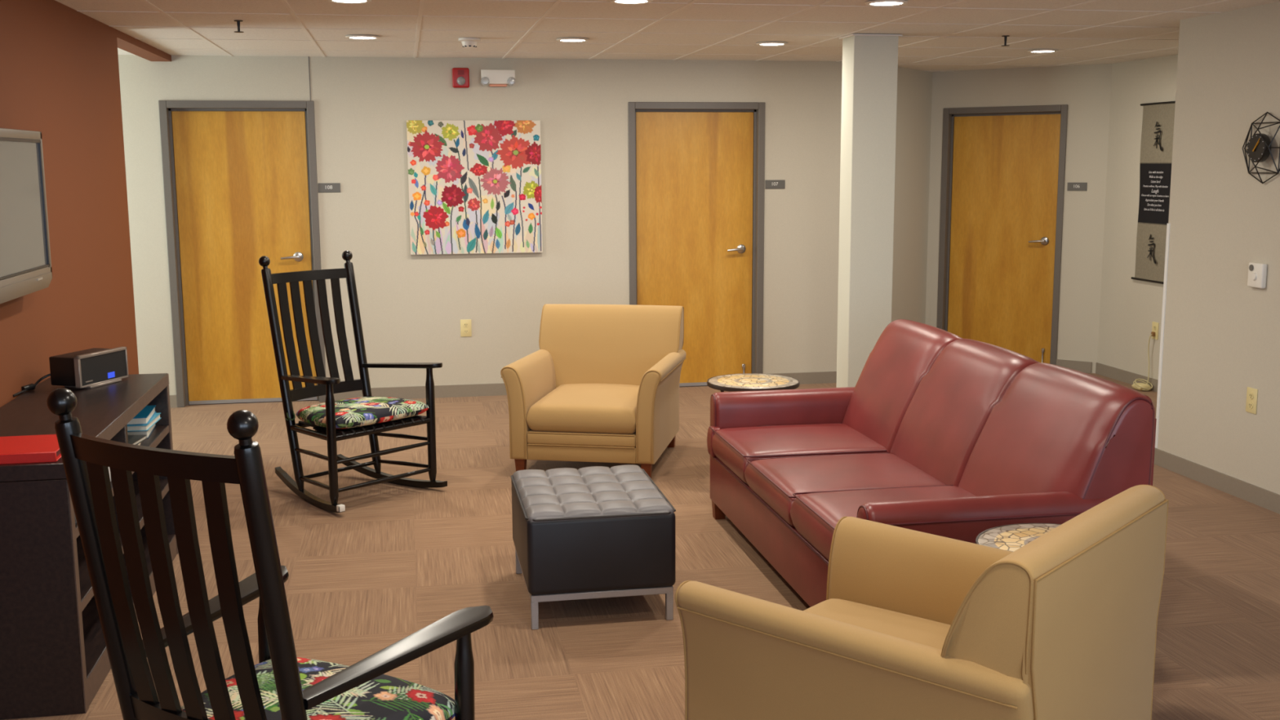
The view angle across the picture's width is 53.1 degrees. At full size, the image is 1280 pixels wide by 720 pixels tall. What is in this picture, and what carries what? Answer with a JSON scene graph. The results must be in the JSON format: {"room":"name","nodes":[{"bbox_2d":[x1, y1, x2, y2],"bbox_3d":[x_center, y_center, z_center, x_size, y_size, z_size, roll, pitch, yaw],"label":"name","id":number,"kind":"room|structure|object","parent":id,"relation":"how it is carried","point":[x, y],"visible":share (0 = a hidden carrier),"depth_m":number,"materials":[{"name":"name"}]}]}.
{"room":"care facility","nodes":[
{"label":"care facility","id":0,"kind":"room"},
{"bbox_2d":[0,0,138,407],"bbox_3d":[-1.982,0.148,2.190,0.130,2.399,10.130,-2,9,-10],"label":"wall","id":1,"kind":"structure","parent":0,"point":[60,79],"depth_m":5.87,"materials":[{"name":"orange paint"}]},
{"bbox_2d":[0,128,52,303],"bbox_3d":[-2.285,-0.497,4.442,0.110,0.613,1.330,-2,9,-10],"label":"television","id":2,"kind":"object","parent":1,"relation":"attached to","point":[25,260],"visible":1,"depth_m":4.78,"materials":[{"name":"grey plastic"}]},
{"bbox_2d":[116,29,171,61],"bbox_3d":[-3.055,-1.896,7.760,0.130,0.042,1.697,-2,9,-10],"label":"wall","id":3,"kind":"structure","parent":0,"point":[126,42],"depth_m":7.74,"materials":[{"name":"orange paint"}]},
{"bbox_2d":[118,54,842,395],"bbox_3d":[-1.898,-0.911,9.070,7.147,2.399,0.140,-2,9,-10],"label":"wall","id":4,"kind":"structure","parent":0,"point":[412,308],"depth_m":9.16,"materials":[{"name":"paint"}]},
{"bbox_2d":[158,100,325,407],"bbox_3d":[-2.745,-0.734,8.930,1.016,2.101,0.149,-2,9,-10],"label":"door","id":5,"kind":"structure","parent":4,"relation":"in","point":[240,177],"depth_m":8.90,"materials":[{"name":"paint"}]},
{"bbox_2d":[308,56,311,101],"bbox_3d":[-2.262,-1.926,8.774,0.006,0.298,0.003,-2,9,-10],"label":"trim","id":6,"kind":"structure","parent":4,"relation":"attached to","point":[308,56],"depth_m":8.77,"materials":[{"name":"paint"}]},
{"bbox_2d":[317,182,340,192],"bbox_3d":[-2.159,-1.197,8.903,0.151,0.064,0.007,-2,9,-10],"label":"room sign","id":7,"kind":"object","parent":4,"relation":"attached to","point":[322,187],"visible":1,"depth_m":8.90,"materials":[{"name":"grey plastic"}]},
{"bbox_2d":[452,67,469,88],"bbox_3d":[-1.246,-1.965,8.915,0.116,0.136,0.085,-2,9,-10],"label":"fire alarm strobe","id":8,"kind":"object","parent":4,"relation":"attached to","point":[460,76],"visible":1,"depth_m":8.91,"materials":[{"name":"red plastic"}]},
{"bbox_2d":[460,319,471,337],"bbox_3d":[-1.252,-0.229,9.217,0.078,0.124,0.010,-2,9,-10],"label":"wall outlet","id":9,"kind":"object","parent":4,"relation":"attached to","point":[465,324],"visible":1,"depth_m":9.22,"materials":[{"name":"beige plastic"}]},
{"bbox_2d":[406,120,542,254],"bbox_3d":[-1.164,-1.221,9.065,0.934,0.934,0.035,-2,9,-10],"label":"flower painting","id":10,"kind":"object","parent":4,"relation":"attached to","point":[474,186],"visible":1,"depth_m":9.05,"materials":[{"name":"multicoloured fabric"}]},
{"bbox_2d":[480,69,515,86],"bbox_3d":[-0.993,-1.972,8.963,0.244,0.114,0.081,-2,9,-10],"label":"emergency light","id":11,"kind":"object","parent":4,"relation":"attached to","point":[495,77],"visible":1,"depth_m":8.94,"materials":[{"name":"white plastic"}]},
{"bbox_2d":[169,371,836,408],"bbox_3d":[-1.808,0.240,9.185,6.990,0.088,0.012,-2,9,-10],"label":"baseboard","id":12,"kind":"structure","parent":4,"relation":"attached to","point":[822,377],"depth_m":9.27,"materials":[{"name":"plastic"}]},
{"bbox_2d":[627,102,765,386],"bbox_3d":[0.409,-0.839,9.500,1.016,2.101,0.149,-2,9,-10],"label":"door","id":13,"kind":"structure","parent":4,"relation":"in","point":[696,170],"depth_m":9.47,"materials":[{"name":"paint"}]},
{"bbox_2d":[764,179,785,188],"bbox_3d":[1.000,-1.299,9.473,0.151,0.064,0.007,-2,9,-10],"label":"room sign","id":14,"kind":"object","parent":4,"relation":"attached to","point":[779,184],"visible":1,"depth_m":9.47,"materials":[{"name":"grey plastic"}]},
{"bbox_2d":[3,373,1279,719],"bbox_3d":[0.253,1.056,4.425,10.000,0.100,13.800,-2,9,-10],"label":"floor","id":15,"kind":"structure","parent":0,"point":[399,560],"depth_m":5.20,"materials":[{"name":"carpet"}]},
{"bbox_2d":[0,373,177,719],"bbox_3d":[-2.096,0.581,4.673,0.476,0.790,1.700,-2,9,-10],"label":"media console","id":16,"kind":"object","parent":15,"relation":"on","point":[55,660],"visible":0.6,"depth_m":3.90,"materials":[{"name":"brown wood"}]},
{"bbox_2d":[0,434,61,464],"bbox_3d":[-1.985,0.278,3.935,0.420,0.031,0.274,-2,9,-11],"label":"binder","id":17,"kind":"object","parent":16,"relation":"on","point":[29,448],"visible":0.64,"depth_m":3.89,"materials":[{"name":"red plastic"}]},
{"bbox_2d":[13,373,50,396],"bbox_3d":[-2.398,0.097,5.047,0.067,0.054,0.258,3,9,18],"label":"power cable","id":18,"kind":"object","parent":16,"relation":"on","point":[31,386],"visible":0.84,"depth_m":5.06,"materials":[{"name":"black plastic"}]},
{"bbox_2d":[48,346,128,388],"bbox_3d":[-2.239,0.030,5.209,0.162,0.136,0.287,2,9,17],"label":"radio","id":19,"kind":"object","parent":16,"relation":"on","point":[94,367],"visible":1,"depth_m":5.13,"materials":[{"name":"black plastic"}]},
{"bbox_2d":[80,350,126,386],"bbox_3d":[-2.179,0.030,5.193,0.014,0.108,0.267,2,9,17],"label":"speaker grille","id":20,"kind":"object","parent":19,"relation":"attached to","point":[97,367],"depth_m":5.19,"materials":[{"name":"black"}]},
{"bbox_2d":[76,533,122,601],"bbox_3d":[-2.017,0.713,4.282,0.456,0.030,0.790,-2,9,-10],"label":"shelf","id":21,"kind":"object","parent":16,"relation":"attached to","point":[86,588],"depth_m":4.20,"materials":[{"name":"brown wood"}]},
{"bbox_2d":[127,424,156,438],"bbox_3d":[-2.126,0.287,5.307,0.200,0.034,0.270,-2,9,-14],"label":"book","id":22,"kind":"object","parent":16,"relation":"on","point":[150,430],"visible":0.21,"depth_m":5.20,"materials":[{"name":"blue paper"}]},
{"bbox_2d":[127,413,161,431],"bbox_3d":[-2.111,0.258,5.299,0.195,0.024,0.265,-2,9,-9],"label":"book","id":23,"kind":"object","parent":22,"relation":"on","point":[156,417],"visible":0.27,"depth_m":5.19,"materials":[{"name":"blue paper"}]},
{"bbox_2d":[127,404,155,425],"bbox_3d":[-2.125,0.231,5.297,0.200,0.030,0.270,-2,9,-13],"label":"book","id":24,"kind":"object","parent":23,"relation":"on","point":[145,415],"visible":0.27,"depth_m":5.23,"materials":[{"name":"blue paper"}]},
{"bbox_2d":[133,478,168,521],"bbox_3d":[-2.167,0.590,5.087,0.456,0.030,0.790,-2,9,-10],"label":"shelf","id":25,"kind":"object","parent":16,"relation":"attached to","point":[163,482],"depth_m":5.31,"materials":[{"name":"brown wood"}]},
{"bbox_2d":[139,425,168,446],"bbox_3d":[-2.168,0.359,5.051,0.456,0.030,0.790,-2,9,-10],"label":"shelf","id":26,"kind":"object","parent":16,"relation":"attached to","point":[160,432],"depth_m":5.27,"materials":[{"name":"brown wood"}]},
{"bbox_3d":[-2.040,0.339,4.988,0.160,0.027,0.220,-3,9,-16],"label":"magazine","id":27,"kind":"object","parent":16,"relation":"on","visible":0},
{"bbox_2d":[128,435,146,444],"bbox_3d":[-2.029,0.321,4.961,0.160,0.016,0.220,-1,9,-2],"label":"magazine","id":28,"kind":"object","parent":27,"relation":"on","point":[132,439],"visible":0.16,"depth_m":5.01,"materials":[{"name":"grey paper"}]},
{"bbox_2d":[46,387,493,719],"bbox_3d":[-0.807,0.642,2.787,0.709,1.244,0.774,5,9,29],"label":"rocking chair","id":29,"kind":"object","parent":15,"relation":"on","point":[282,686],"visible":1,"depth_m":2.56,"materials":[{"name":"black paint"}]},
{"bbox_2d":[181,657,454,719],"bbox_3d":[-0.758,0.802,2.899,0.592,0.084,0.480,5,10,29],"label":"seat cushion","id":30,"kind":"object","parent":29,"relation":"on","point":[383,697],"depth_m":2.89,"materials":[{"name":"multicoloured fabric"}]},
{"bbox_2d":[258,250,447,512],"bbox_3d":[-1.493,0.079,6.506,0.743,1.216,0.714,7,12,41],"label":"rocking chair","id":31,"kind":"object","parent":15,"relation":"on","point":[332,420],"visible":1,"depth_m":6.53,"materials":[{"name":"black paint"}]},
{"bbox_2d":[295,395,429,428],"bbox_3d":[-1.419,0.256,6.472,0.480,0.084,0.592,5,10,41],"label":"seat cushion","id":32,"kind":"object","parent":31,"relation":"on","point":[364,411],"depth_m":6.35,"materials":[{"name":"multicoloured fabric"}]},
{"bbox_2d":[510,464,675,629],"bbox_3d":[-0.196,0.701,4.977,0.552,0.439,0.708,-2,9,-10],"label":"tufted ottoman","id":33,"kind":"object","parent":15,"relation":"on","point":[593,531],"visible":1,"depth_m":4.65,"materials":[{"name":"black leather"}]},
{"bbox_2d":[500,303,686,478],"bbox_3d":[-0.232,0.154,7.203,0.868,0.844,0.943,1,9,10],"label":"armchair","id":34,"kind":"object","parent":15,"relation":"on","point":[602,384],"visible":1,"depth_m":7.08,"materials":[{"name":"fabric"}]},
{"bbox_2d":[526,383,639,434],"bbox_3d":[-0.240,0.251,7.165,0.594,0.170,0.822,1,9,10],"label":"seat cushion","id":35,"kind":"object","parent":34,"relation":"on","point":[551,408],"depth_m":6.81,"materials":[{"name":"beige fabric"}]},
{"bbox_2d":[706,373,799,391],"bbox_3d":[0.588,0.377,6.677,0.480,0.546,0.480,-2,9,-10],"label":"side table","id":36,"kind":"object","parent":15,"relation":"on","point":[745,381],"visible":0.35,"depth_m":6.58,"materials":[{"name":"stone"}]},
{"bbox_2d":[675,484,1168,719],"bbox_3d":[0.727,0.746,3.320,0.943,0.844,0.868,7,11,39],"label":"armchair","id":37,"kind":"object","parent":15,"relation":"on","point":[910,624],"visible":1,"depth_m":3.06,"materials":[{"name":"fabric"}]},
{"bbox_2d":[803,598,950,649],"bbox_3d":[0.687,0.830,3.367,0.822,0.170,0.594,7,11,39],"label":"seat cushion","id":38,"kind":"object","parent":37,"relation":"on","point":[924,622],"depth_m":3.61,"materials":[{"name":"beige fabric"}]},
{"bbox_2d":[706,319,1156,607],"bbox_3d":[0.995,0.420,5.124,1.022,0.937,2.130,-2,9,-10],"label":"leather sofa","id":39,"kind":"object","parent":15,"relation":"on","point":[939,432],"visible":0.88,"depth_m":4.87,"materials":[{"name":"red leather"}]},
{"bbox_2d":[706,423,889,484],"bbox_3d":[0.706,0.404,5.749,0.676,0.157,0.659,-2,9,-10],"label":"seat cushion","id":40,"kind":"object","parent":39,"relation":"on","point":[729,446],"depth_m":5.63,"materials":[{"name":"red leather"}]},
{"bbox_2d":[744,453,945,526],"bbox_3d":[0.825,0.505,5.111,0.674,0.151,0.644,-2,9,-10],"label":"seat cushion","id":41,"kind":"object","parent":39,"relation":"on","point":[772,480],"depth_m":5.05,"materials":[{"name":"red leather"}]},
{"bbox_2d":[790,485,975,559],"bbox_3d":[0.944,0.593,4.465,0.676,0.173,0.669,-2,9,-10],"label":"seat cushion","id":42,"kind":"object","parent":39,"relation":"on","point":[815,516],"depth_m":4.58,"materials":[{"name":"red leather"}]},
{"bbox_2d":[841,319,963,452],"bbox_3d":[1.179,0.263,5.849,0.393,0.848,0.698,-2,9,-10],"label":"cushion","id":43,"kind":"object","parent":39,"relation":"on","point":[875,409],"depth_m":5.71,"materials":[{"name":"red leather"}]},
{"bbox_2d":[889,338,1039,486],"bbox_3d":[1.303,0.365,5.180,0.393,0.848,0.673,-2,9,-10],"label":"cushion","id":44,"kind":"object","parent":39,"relation":"on","point":[936,432],"depth_m":5.08,"materials":[{"name":"red leather"}]},
{"bbox_2d":[958,362,1155,499],"bbox_3d":[1.428,0.468,4.505,0.393,0.848,0.713,-2,9,-10],"label":"cushion","id":45,"kind":"object","parent":39,"relation":"on","point":[1051,431],"depth_m":4.30,"materials":[{"name":"red leather"}]},
{"bbox_2d":[975,523,1061,551],"bbox_3d":[1.235,0.815,3.810,0.480,0.546,0.480,-7,11,-38],"label":"side table","id":46,"kind":"object","parent":15,"relation":"on","point":[1011,537],"visible":0.11,"depth_m":3.87,"materials":[{"name":"beige stone"}]},
{"bbox_2d":[55,0,1279,71],"bbox_3d":[0.239,-1.404,4.047,10.000,0.080,13.800,-2,9,-10],"label":"ceiling","id":47,"kind":"structure","parent":0,"point":[268,40],"depth_m":6.97,"materials":[{"name":"tile"}]},
{"bbox_2d":[234,20,244,32],"bbox_3d":[-2.054,-1.707,6.557,0.048,0.060,0.048,-2,9,-10],"label":"sprinkler","id":48,"kind":"object","parent":47,"relation":"attached to","point":[237,21],"visible":1,"depth_m":6.55,"materials":[{"name":"black metal"}]},
{"bbox_2d":[328,0,372,4],"bbox_3d":[-1.294,-1.602,5.707,0.196,0.009,0.196,-2,9,-10],"label":"recessed light","id":49,"kind":"object","parent":47,"relation":"in","point":[349,2],"visible":1,"depth_m":5.72,"materials":[{"name":"white"}]},
{"bbox_2d":[332,0,366,2],"bbox_3d":[-1.294,-1.601,5.707,0.148,0.008,0.148,-2,9,-10],"label":"diffuser","id":50,"kind":"object","parent":49,"relation":"attached to","point":[333,1],"depth_m":5.71,"materials":[{"name":"white"}]},
{"bbox_2d":[345,35,380,39],"bbox_3d":[-1.598,-1.858,7.380,0.196,0.009,0.196,-2,9,-10],"label":"recessed light","id":51,"kind":"object","parent":47,"relation":"in","point":[350,37],"visible":1,"depth_m":7.34,"materials":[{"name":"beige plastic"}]},
{"bbox_2d":[350,36,375,39],"bbox_3d":[-1.598,-1.857,7.380,0.148,0.008,0.148,-2,9,-10],"label":"diffuser","id":52,"kind":"object","parent":51,"relation":"attached to","point":[351,37],"depth_m":7.37,"materials":[{"name":"white"}]},
{"bbox_2d":[457,37,480,48],"bbox_3d":[-1.004,-1.867,7.551,0.130,0.052,0.130,-2,9,-10],"label":"smoke detector","id":53,"kind":"object","parent":47,"relation":"attached to","point":[469,42],"visible":1,"depth_m":7.51,"materials":[{"name":"white plastic"}]},
{"bbox_2d":[555,37,589,42],"bbox_3d":[-0.400,-1.899,7.606,0.196,0.009,0.196,-2,9,-10],"label":"recessed light","id":54,"kind":"object","parent":47,"relation":"in","point":[566,39],"visible":1,"depth_m":7.58,"materials":[{"name":"white plastic"}]},
{"bbox_2d":[560,39,585,41],"bbox_3d":[-0.400,-1.898,7.607,0.148,0.008,0.148,-2,9,-10],"label":"diffuser","id":55,"kind":"object","parent":54,"relation":"attached to","point":[561,40],"depth_m":7.58,"materials":[{"name":"white"}]},
{"bbox_2d":[609,0,653,4],"bbox_3d":[-0.040,-1.620,5.782,0.196,0.009,0.196,-2,9,-10],"label":"recessed light","id":56,"kind":"object","parent":47,"relation":"in","point":[618,2],"visible":1,"depth_m":5.79,"materials":[{"name":"white plastic"}]},
{"bbox_2d":[614,0,647,3],"bbox_3d":[-0.040,-1.619,5.782,0.148,0.008,0.148,-2,9,-10],"label":"diffuser","id":57,"kind":"object","parent":56,"relation":"attached to","point":[615,1],"depth_m":5.78,"materials":[{"name":"white"}]},
{"bbox_2d":[76,0,1231,71],"bbox_3d":[0.208,-1.389,4.221,9.900,0.005,14.395,-2,9,-10],"label":"grid","id":58,"kind":"object","parent":47,"relation":"attached to","point":[555,4],"visible":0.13,"depth_m":7.05,"materials":[{"name":"white metal"}]},
{"bbox_2d":[755,41,787,45],"bbox_3d":[0.816,-1.955,7.926,0.196,0.009,0.196,-2,9,-10],"label":"recessed light","id":59,"kind":"object","parent":47,"relation":"in","point":[767,43],"visible":1,"depth_m":7.88,"materials":[{"name":"white plastic"}]},
{"bbox_2d":[760,43,783,45],"bbox_3d":[0.816,-1.954,7.927,0.148,0.008,0.148,-2,9,-10],"label":"diffuser","id":60,"kind":"object","parent":59,"relation":"attached to","point":[761,44],"depth_m":7.91,"materials":[{"name":"white"}]},
{"bbox_2d":[864,0,907,6],"bbox_3d":[1.137,-1.647,5.915,0.196,0.009,0.196,-2,9,-10],"label":"recessed light","id":61,"kind":"object","parent":47,"relation":"in","point":[877,2],"visible":1,"depth_m":5.88,"materials":[{"name":"white plastic"}]},
{"bbox_2d":[870,1,902,5],"bbox_3d":[1.137,-1.646,5.915,0.148,0.008,0.148,-2,9,-10],"label":"diffuser","id":62,"kind":"object","parent":61,"relation":"attached to","point":[872,3],"depth_m":5.90,"materials":[{"name":"white plastic"}]},
{"bbox_2d":[1000,35,1009,46],"bbox_3d":[2.160,-1.885,7.569,0.048,0.060,0.048,-2,9,-10],"label":"sprinkler","id":63,"kind":"object","parent":47,"relation":"attached to","point":[1004,36],"visible":1,"depth_m":7.56,"materials":[{"name":"black metal"}]},
{"bbox_2d":[1027,48,1057,53],"bbox_3d":[2.688,-2.061,8.551,0.196,0.009,0.196,-2,9,-10],"label":"recessed light","id":64,"kind":"object","parent":47,"relation":"in","point":[1043,51],"visible":1,"depth_m":8.50,"materials":[{"name":"white plastic"}]},
{"bbox_2d":[1031,50,1053,52],"bbox_3d":[2.688,-2.060,8.551,0.148,0.008,0.148,-2,9,-10],"label":"diffuser","id":65,"kind":"object","parent":64,"relation":"attached to","point":[1031,51],"depth_m":8.53,"materials":[{"name":"white"}]},
{"bbox_2d":[836,33,898,387],"bbox_3d":[1.356,-0.716,7.689,0.270,2.399,0.205,-2,9,-10],"label":"column","id":66,"kind":"structure","parent":0,"point":[869,63],"depth_m":7.57,"materials":[{"name":"paint"}]},
{"bbox_2d":[839,34,902,39],"bbox_3d":[1.350,-1.894,7.508,0.302,0.008,0.237,-2,9,-10],"label":"trim","id":67,"kind":"structure","parent":66,"relation":"attached to","point":[850,35],"depth_m":7.40,"materials":[{"name":"white"}]},
{"bbox_2d":[891,66,932,324],"bbox_3d":[1.970,-1.113,10.247,0.140,2.399,1.404,6,11,34],"label":"wall","id":68,"kind":"structure","parent":0,"point":[914,86],"depth_m":10.45,"materials":[{"name":"paint"}]},
{"bbox_2d":[925,63,1111,373],"bbox_3d":[3.066,-1.146,10.426,1.457,2.399,0.140,6,11,34],"label":"wall","id":69,"kind":"structure","parent":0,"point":[1086,89],"depth_m":10.13,"materials":[{"name":"paint"}]},
{"bbox_2d":[937,104,1067,364],"bbox_3d":[2.968,-1.007,10.505,1.016,2.101,0.149,6,11,34],"label":"door","id":70,"kind":"structure","parent":69,"relation":"attached to","point":[1003,167],"depth_m":10.49,"materials":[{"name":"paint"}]},
{"bbox_2d":[1056,359,1092,373],"bbox_3d":[3.005,0.003,10.556,1.400,0.088,0.012,6,11,34],"label":"baseboard","id":71,"kind":"structure","parent":69,"relation":"attached to","point":[1083,366],"depth_m":10.22,"materials":[{"name":"plastic"}]},
{"bbox_2d":[1066,182,1087,191],"bbox_3d":[3.429,-1.360,10.049,0.151,0.064,0.008,6,11,34],"label":"room sign","id":72,"kind":"object","parent":69,"relation":"attached to","point":[1071,186],"visible":1,"depth_m":10.05,"materials":[{"name":"grey plastic"}]},
{"bbox_2d":[1097,54,1177,379],"bbox_3d":[4.553,-0.364,5.289,0.140,2.399,9.750,-2,9,-10],"label":"wall","id":73,"kind":"structure","parent":0,"point":[1129,307],"depth_m":9.64,"materials":[{"name":"paint"}]},
{"bbox_2d":[1095,362,1158,391],"bbox_3d":[4.489,0.784,5.427,0.012,0.088,9.700,-2,9,-10],"label":"baseboard","id":74,"kind":"structure","parent":73,"relation":"attached to","point":[1120,375],"depth_m":9.77,"materials":[{"name":"plastic"}]},
{"bbox_2d":[1130,101,1175,284],"bbox_3d":[3.721,-1.204,9.244,0.025,1.288,0.514,-2,9,-10],"label":"scroll","id":75,"kind":"object","parent":73,"relation":"attached to","point":[1158,117],"visible":0.98,"depth_m":9.26,"materials":[{"name":"grey fabric"}]},
{"bbox_2d":[1151,321,1159,339],"bbox_3d":[3.752,-0.213,9.334,0.010,0.124,0.078,-2,9,-10],"label":"wall outlet","id":76,"kind":"object","parent":73,"relation":"attached to","point":[1155,325],"visible":1,"depth_m":9.32,"materials":[{"name":"beige plastic"}]},
{"bbox_2d":[1131,331,1155,391],"bbox_3d":[3.691,0.009,9.367,0.125,0.432,0.168,-2,9,-10],"label":"power cord","id":77,"kind":"object","parent":76,"relation":"attached to","point":[1139,386],"visible":1,"depth_m":9.37,"materials":[{"name":"beige plastic"}]},
{"bbox_2d":[1157,1,1279,494],"bbox_3d":[3.733,0.051,2.619,0.140,2.399,8.930,-2,9,-10],"label":"wall","id":78,"kind":"structure","parent":0,"point":[1221,340],"depth_m":6.47,"materials":[{"name":"paint"}]},
{"bbox_2d":[1155,223,1170,448],"bbox_3d":[2.882,-0.126,7.020,0.049,1.240,0.024,-2,9,-10],"label":"guard","id":79,"kind":"object","parent":78,"relation":"attached to","point":[1168,224],"visible":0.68,"depth_m":7.01,"materials":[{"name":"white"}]},
{"bbox_2d":[1154,448,1279,514],"bbox_3d":[3.732,1.193,2.799,0.152,0.088,8.942,-2,9,-10],"label":"baseboard","id":80,"kind":"structure","parent":78,"relation":"attached to","point":[1260,496],"depth_m":6.54,"materials":[{"name":"plastic"}]},
{"bbox_2d":[1245,386,1257,413],"bbox_3d":[2.999,0.199,6.285,0.010,0.124,0.078,-2,9,-10],"label":"wall outlet","id":81,"kind":"object","parent":78,"relation":"attached to","point":[1251,393],"visible":1,"depth_m":6.28,"materials":[{"name":"beige plastic"}]},
{"bbox_2d":[1248,401,1253,408],"bbox_3d":[2.997,0.223,6.288,0.003,0.034,0.034,-2,9,-10],"label":"socket","id":82,"kind":"object","parent":81,"relation":"attached to","point":[1250,403],"depth_m":6.29,"materials":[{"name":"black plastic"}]},
{"bbox_2d":[1248,392,1253,399],"bbox_3d":[2.997,0.175,6.281,0.003,0.034,0.034,-2,9,-10],"label":"socket","id":83,"kind":"object","parent":81,"relation":"attached to","point":[1251,394],"depth_m":6.28,"materials":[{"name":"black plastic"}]},
{"bbox_2d":[1247,262,1266,288],"bbox_3d":[2.982,-0.410,6.197,0.037,0.120,0.110,-2,9,-10],"label":"wall sensor","id":84,"kind":"object","parent":78,"relation":"attached to","point":[1257,272],"visible":1,"depth_m":6.18,"materials":[{"name":"white plastic"}]},
{"bbox_2d":[1242,111,1279,183],"bbox_3d":[2.955,-1.011,6.105,0.058,0.338,0.338,-2,9,-10],"label":"wall clock","id":85,"kind":"object","parent":78,"relation":"attached to","point":[1259,146],"visible":1,"depth_m":6.09,"materials":[{"name":"black metal"}]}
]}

